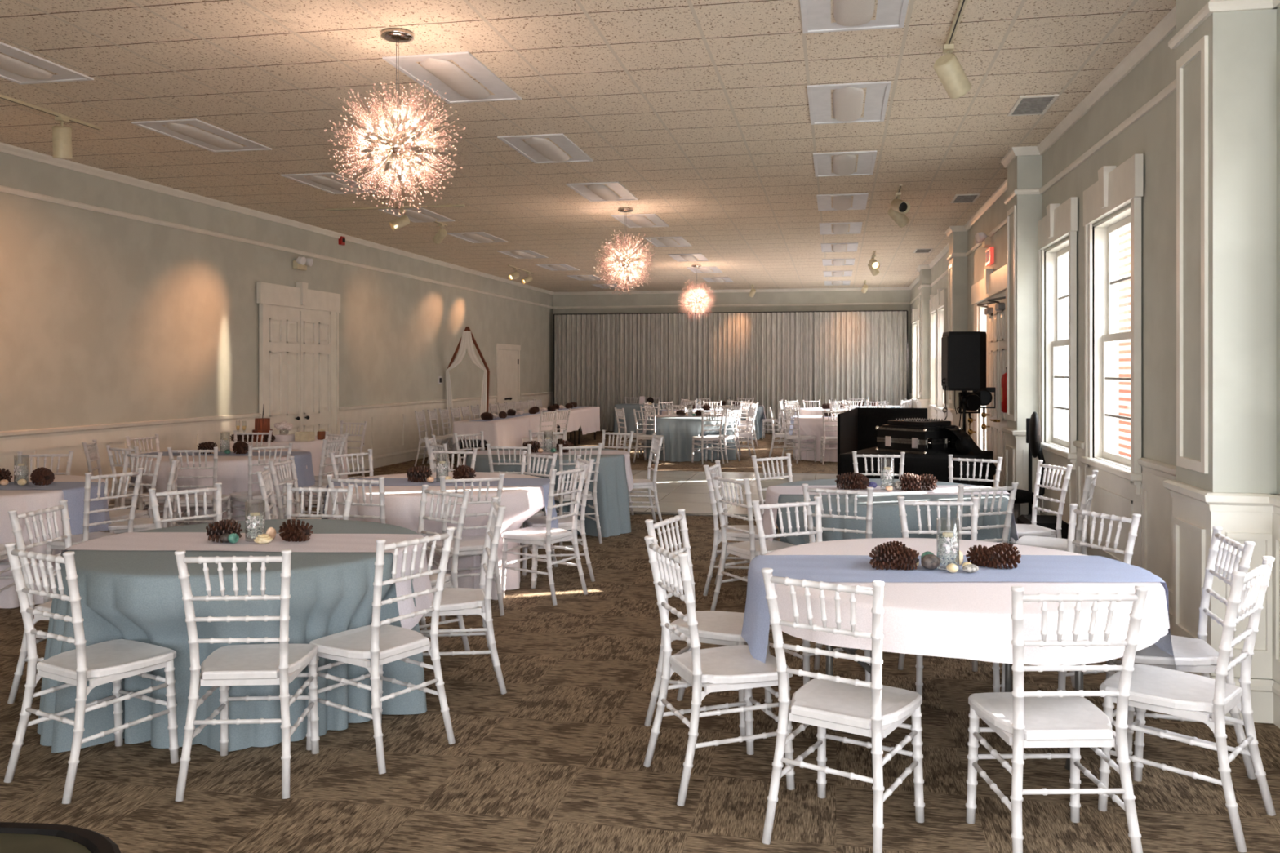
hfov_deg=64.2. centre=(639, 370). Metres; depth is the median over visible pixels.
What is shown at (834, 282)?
basket
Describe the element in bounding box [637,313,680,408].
curtain
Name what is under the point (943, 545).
glass vase
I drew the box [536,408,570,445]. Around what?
dining chair
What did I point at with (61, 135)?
lamp
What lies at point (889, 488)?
shell
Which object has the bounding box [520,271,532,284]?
lamp
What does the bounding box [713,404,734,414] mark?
dining chair
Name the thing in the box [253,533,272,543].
shell
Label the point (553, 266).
diffuser
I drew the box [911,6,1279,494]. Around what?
wall
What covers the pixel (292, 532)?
pine cone
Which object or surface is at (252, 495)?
dining chair
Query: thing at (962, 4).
track
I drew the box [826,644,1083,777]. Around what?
round table
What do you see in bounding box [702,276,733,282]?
ceiling light
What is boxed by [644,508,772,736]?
dining chair
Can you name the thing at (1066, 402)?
ground
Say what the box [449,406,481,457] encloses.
dining chair
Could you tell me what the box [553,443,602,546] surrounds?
dining chair
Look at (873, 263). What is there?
lamp
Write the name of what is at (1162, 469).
trim
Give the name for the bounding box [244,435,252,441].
pine cone
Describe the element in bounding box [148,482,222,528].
dining chair
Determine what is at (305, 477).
table runner
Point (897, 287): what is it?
trim
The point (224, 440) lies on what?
glass vase
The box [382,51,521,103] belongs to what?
ceiling light
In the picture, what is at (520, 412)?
blossom
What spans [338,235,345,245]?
fire alarm
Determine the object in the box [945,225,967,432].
pillar
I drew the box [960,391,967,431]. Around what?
speaker stand
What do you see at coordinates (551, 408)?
pine cone
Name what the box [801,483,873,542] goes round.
dining chair
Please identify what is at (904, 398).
dining chair
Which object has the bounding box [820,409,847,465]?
dining chair
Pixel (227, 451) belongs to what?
egg
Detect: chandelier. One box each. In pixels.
[324,27,465,215]
[593,207,654,295]
[675,264,718,320]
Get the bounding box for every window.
[911,308,917,405]
[915,304,919,406]
[928,294,937,413]
[934,288,946,417]
[1037,196,1077,470]
[1080,153,1143,494]
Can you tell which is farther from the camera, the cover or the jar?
the jar
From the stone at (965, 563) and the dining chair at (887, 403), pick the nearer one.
the stone at (965, 563)
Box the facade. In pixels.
[837,407,927,464]
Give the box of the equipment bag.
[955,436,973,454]
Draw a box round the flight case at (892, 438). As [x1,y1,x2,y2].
[875,424,961,454]
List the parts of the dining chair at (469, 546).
leg, post, seat, seat frame, rail, rail, rail, rail, post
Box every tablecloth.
[0,475,110,608]
[37,519,426,753]
[133,448,306,526]
[223,435,347,506]
[327,471,545,599]
[452,417,529,451]
[466,447,631,537]
[497,413,556,445]
[524,408,582,432]
[556,406,599,435]
[613,403,666,433]
[643,414,736,462]
[662,408,739,444]
[697,405,764,439]
[764,537,1169,665]
[775,478,1011,545]
[792,414,837,462]
[800,407,847,415]
[837,446,993,487]
[849,404,902,408]
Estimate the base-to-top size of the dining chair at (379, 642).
0.932 m
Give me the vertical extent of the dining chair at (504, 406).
0.932 m
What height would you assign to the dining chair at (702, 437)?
0.932 m
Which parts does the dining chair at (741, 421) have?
post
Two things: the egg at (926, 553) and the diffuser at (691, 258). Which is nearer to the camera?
the egg at (926, 553)
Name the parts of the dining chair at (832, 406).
rail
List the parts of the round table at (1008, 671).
leg, leg, leg, leg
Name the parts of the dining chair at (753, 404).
seat, post, post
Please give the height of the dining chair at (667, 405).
0.932 m
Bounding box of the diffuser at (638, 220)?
[628,215,653,227]
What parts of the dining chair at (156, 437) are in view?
post, rail, rail, post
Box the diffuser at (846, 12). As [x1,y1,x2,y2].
[833,0,875,26]
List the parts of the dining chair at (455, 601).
seat frame, seat, rail, rail, post, rail, post, rail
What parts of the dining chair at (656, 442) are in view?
seat, seat frame, post, post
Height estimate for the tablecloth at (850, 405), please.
0.756 m
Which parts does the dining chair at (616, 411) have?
post, post, seat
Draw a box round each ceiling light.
[0,41,93,84]
[131,118,271,152]
[280,172,380,194]
[377,207,454,222]
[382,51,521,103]
[447,231,508,243]
[496,249,548,258]
[497,133,593,163]
[535,263,579,271]
[565,182,638,201]
[566,275,604,280]
[591,284,623,288]
[611,213,669,227]
[643,236,692,247]
[667,253,709,262]
[686,266,722,273]
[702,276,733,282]
[800,0,908,33]
[807,80,891,124]
[813,150,877,177]
[816,193,868,210]
[818,222,862,234]
[821,242,857,252]
[822,257,854,266]
[822,270,852,276]
[824,280,850,285]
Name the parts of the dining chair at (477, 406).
post, post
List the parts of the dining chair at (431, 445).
post, rail, post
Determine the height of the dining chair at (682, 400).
0.932 m
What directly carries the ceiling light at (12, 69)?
attached to the ceiling
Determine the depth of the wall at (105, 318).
11.90 m
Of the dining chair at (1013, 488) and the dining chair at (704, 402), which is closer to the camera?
the dining chair at (1013, 488)
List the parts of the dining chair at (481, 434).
post, rail, rail, post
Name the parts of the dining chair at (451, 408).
post, post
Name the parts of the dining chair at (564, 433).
post, rail, post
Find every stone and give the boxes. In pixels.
[220,533,230,542]
[867,481,877,488]
[946,563,958,573]
[962,561,971,567]
[962,564,978,573]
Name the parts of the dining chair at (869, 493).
post, rail, rail, rail, post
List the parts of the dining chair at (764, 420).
leg, seat, post, post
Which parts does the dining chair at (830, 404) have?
rail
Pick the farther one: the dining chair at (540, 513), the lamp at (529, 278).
the lamp at (529, 278)
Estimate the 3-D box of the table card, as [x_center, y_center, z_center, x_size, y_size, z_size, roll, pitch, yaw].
[0.049,0.736,25.245,0.120,0.200,0.020,0,0,11]
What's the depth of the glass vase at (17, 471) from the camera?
7.45 m
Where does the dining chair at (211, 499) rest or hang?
on the floor
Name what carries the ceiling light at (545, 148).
attached to the ceiling
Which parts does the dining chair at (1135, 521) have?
leg, leg, post, rail, rail, post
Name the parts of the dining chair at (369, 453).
post, rail, rail, post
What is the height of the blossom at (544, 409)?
0.090 m
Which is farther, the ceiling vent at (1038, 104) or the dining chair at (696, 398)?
the dining chair at (696, 398)
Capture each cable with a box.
[941,377,947,420]
[954,391,961,426]
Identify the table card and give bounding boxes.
[639,395,644,404]
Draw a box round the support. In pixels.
[552,310,907,431]
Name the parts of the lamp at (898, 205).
stem, bulb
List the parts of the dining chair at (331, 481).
post, rail, rail, rail, post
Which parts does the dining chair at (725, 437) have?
leg, leg, seat, post, seat frame, post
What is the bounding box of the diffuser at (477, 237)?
[462,233,493,243]
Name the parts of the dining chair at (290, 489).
post, rail, rail, post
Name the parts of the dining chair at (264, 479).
post, rail, post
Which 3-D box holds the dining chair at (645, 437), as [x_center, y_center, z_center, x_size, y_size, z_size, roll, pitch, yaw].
[0.170,1.138,17.875,0.429,0.932,0.492,0,0,25]
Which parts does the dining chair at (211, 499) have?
post, rail, rail, rail, rail, seat frame, seat, post, leg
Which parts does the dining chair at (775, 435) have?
post, seat, leg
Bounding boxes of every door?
[256,281,340,436]
[495,343,520,414]
[971,264,1007,487]
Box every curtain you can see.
[554,314,595,431]
[595,314,637,431]
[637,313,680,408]
[680,312,724,408]
[724,312,768,432]
[768,311,813,432]
[813,311,860,407]
[859,311,906,406]
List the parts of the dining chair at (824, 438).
leg, post, seat, rail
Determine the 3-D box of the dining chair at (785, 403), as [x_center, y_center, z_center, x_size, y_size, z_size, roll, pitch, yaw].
[3.379,1.138,21.677,0.492,0.932,0.429,0,0,-33]
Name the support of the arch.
on the floor
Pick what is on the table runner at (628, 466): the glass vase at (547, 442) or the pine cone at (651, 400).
the glass vase at (547, 442)
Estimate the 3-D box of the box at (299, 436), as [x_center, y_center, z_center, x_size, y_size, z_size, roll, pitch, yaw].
[-3.983,0.783,12.120,0.170,0.105,0.160,0,0,11]
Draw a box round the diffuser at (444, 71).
[419,57,490,99]
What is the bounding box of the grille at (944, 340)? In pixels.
[941,336,948,386]
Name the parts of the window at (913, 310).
sill, frame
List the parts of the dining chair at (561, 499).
post, seat, seat frame, rail, rail, post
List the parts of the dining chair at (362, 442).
post, rail, rail, seat, rail, seat frame, post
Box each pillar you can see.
[916,264,931,420]
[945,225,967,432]
[1000,146,1042,515]
[1162,0,1278,723]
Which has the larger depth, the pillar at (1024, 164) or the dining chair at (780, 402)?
the dining chair at (780, 402)
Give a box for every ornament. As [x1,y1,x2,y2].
[227,533,239,543]
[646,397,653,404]
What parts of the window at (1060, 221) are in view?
sill, sash, sash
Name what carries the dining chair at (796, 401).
on the floor
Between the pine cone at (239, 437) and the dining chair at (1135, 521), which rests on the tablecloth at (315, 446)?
the pine cone at (239, 437)
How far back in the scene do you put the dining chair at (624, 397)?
26.30 m
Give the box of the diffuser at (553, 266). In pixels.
[547,264,568,271]
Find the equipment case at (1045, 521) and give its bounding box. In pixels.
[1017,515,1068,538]
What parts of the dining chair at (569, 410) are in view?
seat, post, post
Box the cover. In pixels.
[937,425,996,478]
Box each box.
[274,434,294,441]
[294,431,315,441]
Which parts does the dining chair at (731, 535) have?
post, rail, post, seat frame, seat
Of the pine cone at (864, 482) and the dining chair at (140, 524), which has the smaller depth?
the pine cone at (864, 482)
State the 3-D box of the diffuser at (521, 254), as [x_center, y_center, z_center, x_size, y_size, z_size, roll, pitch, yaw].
[-2.090,-2.062,18.253,0.230,0.038,1.020,0,0,11]
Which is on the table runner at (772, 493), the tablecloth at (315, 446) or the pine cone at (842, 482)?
the pine cone at (842, 482)
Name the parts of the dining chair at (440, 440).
post, post, seat frame, seat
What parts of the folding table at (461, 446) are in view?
leg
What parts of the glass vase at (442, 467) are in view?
glass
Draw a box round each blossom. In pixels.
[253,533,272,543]
[492,413,497,418]
[516,410,524,414]
[539,407,546,411]
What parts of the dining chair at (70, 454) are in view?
post, rail, rail, post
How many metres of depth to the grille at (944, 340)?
11.80 m
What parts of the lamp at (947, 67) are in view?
stem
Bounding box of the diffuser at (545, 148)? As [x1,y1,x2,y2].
[524,137,569,161]
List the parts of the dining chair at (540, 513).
post, rail, seat, rail, post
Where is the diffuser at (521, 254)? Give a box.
[510,251,535,258]
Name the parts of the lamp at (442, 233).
stem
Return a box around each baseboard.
[107,447,451,509]
[1073,551,1279,728]
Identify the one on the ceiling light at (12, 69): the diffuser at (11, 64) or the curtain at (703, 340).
the diffuser at (11, 64)
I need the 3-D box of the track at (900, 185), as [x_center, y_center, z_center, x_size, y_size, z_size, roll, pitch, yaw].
[3.030,-2.072,11.994,0.036,0.023,1.236,0,0,11]
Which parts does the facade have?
panel, panel, panel, panel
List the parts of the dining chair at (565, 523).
leg, leg, seat, seat frame, post, rail, post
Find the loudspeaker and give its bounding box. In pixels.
[941,331,986,391]
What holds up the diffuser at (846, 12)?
on the ceiling light at (849, 15)
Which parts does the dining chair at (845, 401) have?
rail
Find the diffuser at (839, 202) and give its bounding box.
[832,195,852,209]
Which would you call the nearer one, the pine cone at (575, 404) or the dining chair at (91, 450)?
the dining chair at (91, 450)
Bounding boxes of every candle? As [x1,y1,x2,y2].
[250,511,259,515]
[942,532,953,537]
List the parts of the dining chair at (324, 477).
leg, seat, post, rail, post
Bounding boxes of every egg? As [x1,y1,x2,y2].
[17,479,26,485]
[224,448,231,453]
[550,448,556,453]
[893,480,902,489]
[920,551,933,559]
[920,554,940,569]
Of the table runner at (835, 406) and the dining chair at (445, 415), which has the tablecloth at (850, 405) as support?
the table runner at (835, 406)
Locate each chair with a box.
[0,543,20,607]
[3,542,178,804]
[7,499,72,704]
[17,450,74,475]
[43,467,143,603]
[82,439,145,510]
[105,450,162,533]
[106,444,179,525]
[107,455,182,533]
[125,433,159,458]
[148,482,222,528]
[167,446,231,526]
[174,549,319,801]
[228,442,293,520]
[233,430,272,447]
[256,466,278,519]
[268,456,321,519]
[285,483,354,519]
[292,436,345,517]
[299,431,348,514]
[306,526,455,774]
[326,474,386,524]
[329,448,373,478]
[340,420,367,478]
[413,409,448,466]
[417,484,471,655]
[420,496,506,694]
[424,434,439,471]
[426,408,454,463]
[427,440,451,472]
[427,473,504,621]
[429,448,477,472]
[439,407,471,460]
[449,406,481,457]
[453,431,484,466]
[460,405,484,451]
[471,404,479,451]
[486,443,542,511]
[488,403,498,415]
[497,402,507,413]
[500,464,587,605]
[505,401,515,410]
[513,400,522,413]
[520,400,528,412]
[520,450,557,567]
[521,409,557,446]
[522,454,595,585]
[528,399,535,408]
[528,430,566,447]
[534,398,558,431]
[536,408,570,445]
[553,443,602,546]
[601,430,634,515]
[613,407,646,457]
[624,396,639,404]
[626,434,663,521]
[632,408,665,463]
[640,404,658,453]
[643,402,653,445]
[643,536,795,806]
[644,396,660,404]
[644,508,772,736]
[657,400,673,409]
[666,404,685,414]
[671,404,692,414]
[680,398,688,408]
[683,399,696,408]
[691,409,724,464]
[695,397,710,404]
[702,400,721,408]
[702,460,777,595]
[705,408,740,462]
[710,472,795,610]
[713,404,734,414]
[723,405,741,454]
[730,400,749,440]
[736,402,758,447]
[736,406,756,457]
[737,397,754,404]
[737,400,753,443]
[751,453,792,556]
[751,495,870,684]
[761,399,783,439]
[761,568,924,852]
[768,407,795,459]
[778,400,794,444]
[780,408,816,463]
[782,405,800,454]
[784,400,797,432]
[784,402,799,431]
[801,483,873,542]
[802,400,819,408]
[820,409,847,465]
[827,400,844,406]
[829,403,850,411]
[831,405,853,414]
[844,400,862,408]
[848,397,866,404]
[852,451,905,479]
[866,400,885,407]
[876,402,888,407]
[897,496,1000,697]
[899,400,911,408]
[903,398,912,408]
[947,454,1002,487]
[955,482,1018,542]
[965,585,1148,852]
[1000,503,1141,711]
[1005,411,1045,541]
[1008,459,1072,544]
[1014,470,1097,555]
[1097,555,1275,852]
[1105,526,1256,779]
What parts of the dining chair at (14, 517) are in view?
post, rail, seat frame, seat, rail, rail, rail, post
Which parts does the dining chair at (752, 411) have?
seat frame, seat, post, post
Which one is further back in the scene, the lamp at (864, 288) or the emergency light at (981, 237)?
the lamp at (864, 288)
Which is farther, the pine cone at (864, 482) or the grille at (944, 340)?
the grille at (944, 340)
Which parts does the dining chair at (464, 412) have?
post, post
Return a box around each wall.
[0,151,552,431]
[552,289,911,433]
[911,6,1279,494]
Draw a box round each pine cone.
[0,467,12,484]
[30,466,54,485]
[197,441,217,453]
[205,519,242,542]
[230,434,242,441]
[232,440,248,453]
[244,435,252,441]
[263,434,275,442]
[279,519,313,542]
[406,465,431,482]
[453,464,475,482]
[481,413,493,420]
[498,411,506,417]
[506,408,515,416]
[522,440,540,453]
[528,407,537,413]
[546,405,555,411]
[552,404,559,409]
[555,440,573,453]
[564,403,573,408]
[569,401,577,407]
[675,409,686,416]
[686,404,695,409]
[694,408,704,416]
[702,404,711,409]
[718,400,725,405]
[821,403,829,408]
[823,409,833,416]
[835,472,861,489]
[851,472,869,489]
[855,400,864,405]
[869,545,903,569]
[875,540,905,553]
[888,545,919,570]
[898,472,922,491]
[917,474,937,490]
[965,545,997,567]
[986,542,1021,568]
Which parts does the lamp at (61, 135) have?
stem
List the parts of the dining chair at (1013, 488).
post, rail, rail, rail, rail, post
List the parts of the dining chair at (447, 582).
post, rail, rail, rail, seat, seat frame, rail, post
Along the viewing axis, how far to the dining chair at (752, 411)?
18.60 m
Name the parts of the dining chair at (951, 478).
post, rail, rail, post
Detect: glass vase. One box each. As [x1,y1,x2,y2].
[13,454,28,484]
[220,432,230,453]
[244,500,265,542]
[435,453,447,479]
[543,431,551,450]
[688,404,693,416]
[696,400,701,408]
[880,457,893,488]
[936,516,959,569]
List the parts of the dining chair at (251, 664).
post, leg, rail, rail, rail, rail, seat frame, seat, post, leg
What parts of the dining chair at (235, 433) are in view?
post, rail, post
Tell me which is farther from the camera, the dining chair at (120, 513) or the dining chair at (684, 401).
the dining chair at (684, 401)
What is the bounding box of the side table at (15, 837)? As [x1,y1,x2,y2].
[0,822,120,852]
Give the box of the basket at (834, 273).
[832,271,843,276]
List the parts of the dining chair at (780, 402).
post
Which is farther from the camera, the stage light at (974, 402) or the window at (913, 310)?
the window at (913, 310)
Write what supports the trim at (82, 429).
attached to the wall at (105, 318)
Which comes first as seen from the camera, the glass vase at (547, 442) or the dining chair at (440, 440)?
the glass vase at (547, 442)
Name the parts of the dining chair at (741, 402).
post, post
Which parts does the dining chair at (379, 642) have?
leg, seat, seat frame, post, leg, rail, rail, rail, rail, post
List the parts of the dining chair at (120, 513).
post, seat, rail, rail, seat frame, rail, rail, post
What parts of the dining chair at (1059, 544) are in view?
seat, post, post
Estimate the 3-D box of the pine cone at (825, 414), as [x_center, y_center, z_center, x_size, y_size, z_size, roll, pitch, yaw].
[3.404,0.779,18.458,0.185,0.135,0.135,0,0,-6]
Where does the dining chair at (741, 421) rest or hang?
on the floor
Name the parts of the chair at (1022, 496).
seat, backrest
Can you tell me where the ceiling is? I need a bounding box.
[0,0,1175,292]
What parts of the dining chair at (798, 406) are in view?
post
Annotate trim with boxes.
[0,142,554,294]
[0,185,553,308]
[0,391,552,440]
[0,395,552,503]
[553,286,910,396]
[908,5,1175,289]
[908,392,1279,515]
[909,0,1279,304]
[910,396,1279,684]
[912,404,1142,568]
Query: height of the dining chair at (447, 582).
0.932 m
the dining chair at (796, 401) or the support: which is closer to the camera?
the dining chair at (796, 401)
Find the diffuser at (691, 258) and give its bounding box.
[680,254,697,262]
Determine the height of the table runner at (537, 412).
0.004 m
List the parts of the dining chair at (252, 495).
leg, post, seat, seat frame, rail, rail, post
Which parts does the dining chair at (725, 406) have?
post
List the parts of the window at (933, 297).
sill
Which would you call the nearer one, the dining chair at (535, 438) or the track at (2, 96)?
the track at (2, 96)
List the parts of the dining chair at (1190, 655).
leg, leg, seat, seat frame, post, rail, rail, rail, rail, post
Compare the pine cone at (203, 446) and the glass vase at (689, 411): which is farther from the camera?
the glass vase at (689, 411)
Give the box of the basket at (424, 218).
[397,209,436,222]
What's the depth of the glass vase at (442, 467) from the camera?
7.64 m
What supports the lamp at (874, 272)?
attached to the track
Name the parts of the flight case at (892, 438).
edge trim, edge trim, edge trim, edge trim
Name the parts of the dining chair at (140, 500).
post, rail, rail, post, seat frame, seat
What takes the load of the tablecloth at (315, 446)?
on the table
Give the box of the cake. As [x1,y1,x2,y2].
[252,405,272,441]
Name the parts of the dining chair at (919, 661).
post, leg, rail, rail, post, leg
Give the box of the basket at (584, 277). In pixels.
[577,275,595,280]
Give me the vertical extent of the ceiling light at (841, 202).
0.042 m
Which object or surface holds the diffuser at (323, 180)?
on the ceiling light at (313, 180)
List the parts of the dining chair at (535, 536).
leg, leg, seat, seat frame, post, rail, rail, rail, rail, post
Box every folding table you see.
[460,440,491,461]
[556,424,575,445]
[556,426,595,444]
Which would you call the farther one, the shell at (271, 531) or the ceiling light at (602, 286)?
the ceiling light at (602, 286)
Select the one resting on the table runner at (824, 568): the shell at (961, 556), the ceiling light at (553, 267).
the shell at (961, 556)
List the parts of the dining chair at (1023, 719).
leg, post, seat, seat frame, rail, rail, leg, rail, rail, post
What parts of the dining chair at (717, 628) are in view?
post, rail, rail, rail, post, seat, seat frame, leg, leg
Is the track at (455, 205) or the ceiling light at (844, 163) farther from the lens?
the track at (455, 205)
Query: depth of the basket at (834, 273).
21.75 m
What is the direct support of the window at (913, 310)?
in the wall at (1153, 135)
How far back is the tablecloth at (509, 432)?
16.78 m
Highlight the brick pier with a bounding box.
[1118,225,1130,457]
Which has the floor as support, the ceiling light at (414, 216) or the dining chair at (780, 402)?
the dining chair at (780, 402)
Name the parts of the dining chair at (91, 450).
post, rail, post, seat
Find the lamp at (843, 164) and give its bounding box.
[832,153,856,175]
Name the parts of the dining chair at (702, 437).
leg, post, seat, seat frame, leg, rail, post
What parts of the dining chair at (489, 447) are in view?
post, rail, rail, rail, post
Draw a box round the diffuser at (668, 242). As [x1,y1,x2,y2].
[657,237,678,246]
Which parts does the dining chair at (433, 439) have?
post, post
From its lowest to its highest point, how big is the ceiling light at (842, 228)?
0.042 m
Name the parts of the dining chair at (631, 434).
post, rail, rail, post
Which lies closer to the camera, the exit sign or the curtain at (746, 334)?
the exit sign
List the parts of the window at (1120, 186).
sill, sash, sash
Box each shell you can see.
[0,479,8,485]
[266,527,275,539]
[426,476,434,482]
[885,485,893,491]
[955,550,963,564]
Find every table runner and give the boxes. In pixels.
[0,481,111,535]
[60,532,433,629]
[128,451,315,493]
[321,478,558,528]
[464,450,634,492]
[471,406,586,421]
[642,415,738,437]
[659,409,740,425]
[694,404,765,418]
[741,555,1176,666]
[762,485,1018,542]
[788,415,837,435]
[795,408,853,414]
[835,405,903,407]
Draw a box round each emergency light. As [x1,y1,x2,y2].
[293,256,312,270]
[974,231,991,248]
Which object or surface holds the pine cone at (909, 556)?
on the table runner at (824, 568)
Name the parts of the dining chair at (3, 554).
seat frame, seat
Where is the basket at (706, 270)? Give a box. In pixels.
[697,267,712,273]
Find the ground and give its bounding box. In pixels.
[1064,400,1068,440]
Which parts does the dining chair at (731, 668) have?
post, rail, rail, rail, rail, post, seat frame, seat, leg, leg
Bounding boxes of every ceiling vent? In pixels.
[913,248,933,253]
[950,193,980,203]
[1007,93,1058,115]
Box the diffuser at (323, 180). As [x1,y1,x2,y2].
[306,175,359,193]
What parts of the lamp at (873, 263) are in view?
bulb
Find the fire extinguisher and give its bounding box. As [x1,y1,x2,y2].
[1000,367,1006,413]
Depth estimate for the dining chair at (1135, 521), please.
4.91 m
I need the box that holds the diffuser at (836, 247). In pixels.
[832,244,846,252]
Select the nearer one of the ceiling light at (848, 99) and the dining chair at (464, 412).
the ceiling light at (848, 99)
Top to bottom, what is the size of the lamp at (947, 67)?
0.318 m
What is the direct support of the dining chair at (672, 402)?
on the floor
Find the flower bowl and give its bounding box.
[274,421,293,433]
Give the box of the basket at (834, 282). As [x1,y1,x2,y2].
[832,280,842,285]
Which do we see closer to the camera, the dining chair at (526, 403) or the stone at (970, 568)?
the stone at (970, 568)
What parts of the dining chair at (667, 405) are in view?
rail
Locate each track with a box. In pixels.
[0,93,102,129]
[325,204,464,226]
[507,265,533,274]
[893,183,902,199]
[945,0,967,44]
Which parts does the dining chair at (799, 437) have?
post, rail, post, seat frame, leg, seat, leg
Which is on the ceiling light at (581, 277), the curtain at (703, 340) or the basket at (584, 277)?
the basket at (584, 277)
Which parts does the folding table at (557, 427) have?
leg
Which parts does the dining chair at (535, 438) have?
seat, post, rail, post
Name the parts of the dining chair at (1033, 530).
leg, seat frame, seat, post, rail, rail, rail, rail, post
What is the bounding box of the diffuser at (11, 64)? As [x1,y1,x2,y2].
[0,53,53,79]
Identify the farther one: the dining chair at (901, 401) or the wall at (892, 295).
the wall at (892, 295)
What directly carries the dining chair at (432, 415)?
on the floor
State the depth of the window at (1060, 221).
9.33 m
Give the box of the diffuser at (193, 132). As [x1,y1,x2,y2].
[164,122,243,150]
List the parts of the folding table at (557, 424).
leg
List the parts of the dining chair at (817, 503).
post, rail, rail, leg, post, leg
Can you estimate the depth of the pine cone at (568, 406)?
22.15 m
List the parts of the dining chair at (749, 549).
post, rail, rail, rail, rail, seat frame, post, seat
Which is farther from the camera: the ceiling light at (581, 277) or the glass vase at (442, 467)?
the ceiling light at (581, 277)
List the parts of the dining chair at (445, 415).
post, post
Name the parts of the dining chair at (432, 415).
post, post, seat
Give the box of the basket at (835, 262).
[832,259,844,266]
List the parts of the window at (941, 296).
sill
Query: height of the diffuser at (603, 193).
0.038 m
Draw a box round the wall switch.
[438,376,442,383]
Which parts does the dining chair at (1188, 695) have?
leg, leg, seat, seat frame, post, rail, rail, rail, rail, post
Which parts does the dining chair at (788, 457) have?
post, rail, rail, post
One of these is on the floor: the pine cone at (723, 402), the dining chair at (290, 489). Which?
the dining chair at (290, 489)
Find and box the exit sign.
[985,246,993,266]
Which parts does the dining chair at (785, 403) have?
post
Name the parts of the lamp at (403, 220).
stem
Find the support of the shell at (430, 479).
on the table runner at (544, 482)
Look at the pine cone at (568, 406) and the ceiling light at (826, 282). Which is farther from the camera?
the ceiling light at (826, 282)
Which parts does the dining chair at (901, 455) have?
post, rail, rail, post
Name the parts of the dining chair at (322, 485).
leg, seat, post, rail, rail, post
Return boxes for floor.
[0,431,1279,852]
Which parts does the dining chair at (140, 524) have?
seat, seat frame, post, post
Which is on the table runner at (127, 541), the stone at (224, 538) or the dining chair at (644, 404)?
the stone at (224, 538)
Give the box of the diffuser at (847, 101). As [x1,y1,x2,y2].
[832,86,863,121]
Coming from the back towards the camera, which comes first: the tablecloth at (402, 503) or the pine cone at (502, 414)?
the pine cone at (502, 414)
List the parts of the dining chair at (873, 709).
post, rail, leg, rail, rail, rail, seat frame, seat, post, leg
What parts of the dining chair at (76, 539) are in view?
leg, seat frame, seat, post, rail, rail, rail, rail, post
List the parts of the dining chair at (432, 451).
post, rail, rail, post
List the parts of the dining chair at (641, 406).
post, rail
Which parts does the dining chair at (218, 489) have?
post, rail, rail, post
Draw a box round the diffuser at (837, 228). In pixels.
[832,223,848,234]
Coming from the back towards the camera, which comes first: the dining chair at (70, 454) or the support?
the support
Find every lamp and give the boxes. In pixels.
[52,115,72,159]
[389,209,409,231]
[432,223,447,244]
[507,267,519,280]
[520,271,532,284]
[748,285,755,297]
[832,153,856,175]
[861,281,868,293]
[867,262,879,275]
[869,254,879,269]
[887,207,909,227]
[890,191,910,213]
[933,43,971,98]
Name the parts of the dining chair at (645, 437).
post, rail, leg, rail, seat frame, seat, post, leg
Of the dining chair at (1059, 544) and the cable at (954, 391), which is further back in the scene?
the cable at (954, 391)
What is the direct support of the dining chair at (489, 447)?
on the floor
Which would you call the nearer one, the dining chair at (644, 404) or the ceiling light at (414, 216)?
the ceiling light at (414, 216)
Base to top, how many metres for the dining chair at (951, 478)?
0.932 m
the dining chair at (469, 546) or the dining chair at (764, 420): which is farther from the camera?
the dining chair at (764, 420)
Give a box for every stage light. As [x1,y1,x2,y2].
[958,391,981,436]
[972,386,995,450]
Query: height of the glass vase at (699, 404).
0.210 m
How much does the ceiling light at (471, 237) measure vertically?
0.042 m
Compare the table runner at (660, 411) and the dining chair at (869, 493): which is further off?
the table runner at (660, 411)
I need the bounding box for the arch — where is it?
[445,326,489,449]
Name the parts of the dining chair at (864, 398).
rail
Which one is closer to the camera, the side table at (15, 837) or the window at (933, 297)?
the side table at (15, 837)
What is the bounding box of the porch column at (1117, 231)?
[1116,231,1118,453]
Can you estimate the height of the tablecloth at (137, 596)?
0.756 m
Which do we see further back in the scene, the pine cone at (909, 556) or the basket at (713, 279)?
the basket at (713, 279)
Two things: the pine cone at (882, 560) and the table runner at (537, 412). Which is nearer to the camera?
the pine cone at (882, 560)
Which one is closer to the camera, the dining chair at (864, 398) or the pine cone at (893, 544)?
the pine cone at (893, 544)
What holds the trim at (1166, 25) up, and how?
attached to the wall at (1153, 135)
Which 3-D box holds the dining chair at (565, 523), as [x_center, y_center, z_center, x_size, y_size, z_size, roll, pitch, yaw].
[-0.635,1.138,7.851,0.492,0.932,0.429,0,0,-18]
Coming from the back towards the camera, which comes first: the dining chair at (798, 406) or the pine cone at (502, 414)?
the dining chair at (798, 406)
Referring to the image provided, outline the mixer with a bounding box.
[887,417,951,426]
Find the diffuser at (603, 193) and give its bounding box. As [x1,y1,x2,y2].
[586,184,619,200]
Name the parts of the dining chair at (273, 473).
post, rail, rail, rail, rail, post, seat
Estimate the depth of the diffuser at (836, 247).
17.10 m
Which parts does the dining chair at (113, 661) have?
post, rail, rail, rail, rail, post, seat frame, seat, leg, leg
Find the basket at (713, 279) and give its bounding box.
[711,277,724,282]
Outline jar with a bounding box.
[317,428,325,439]

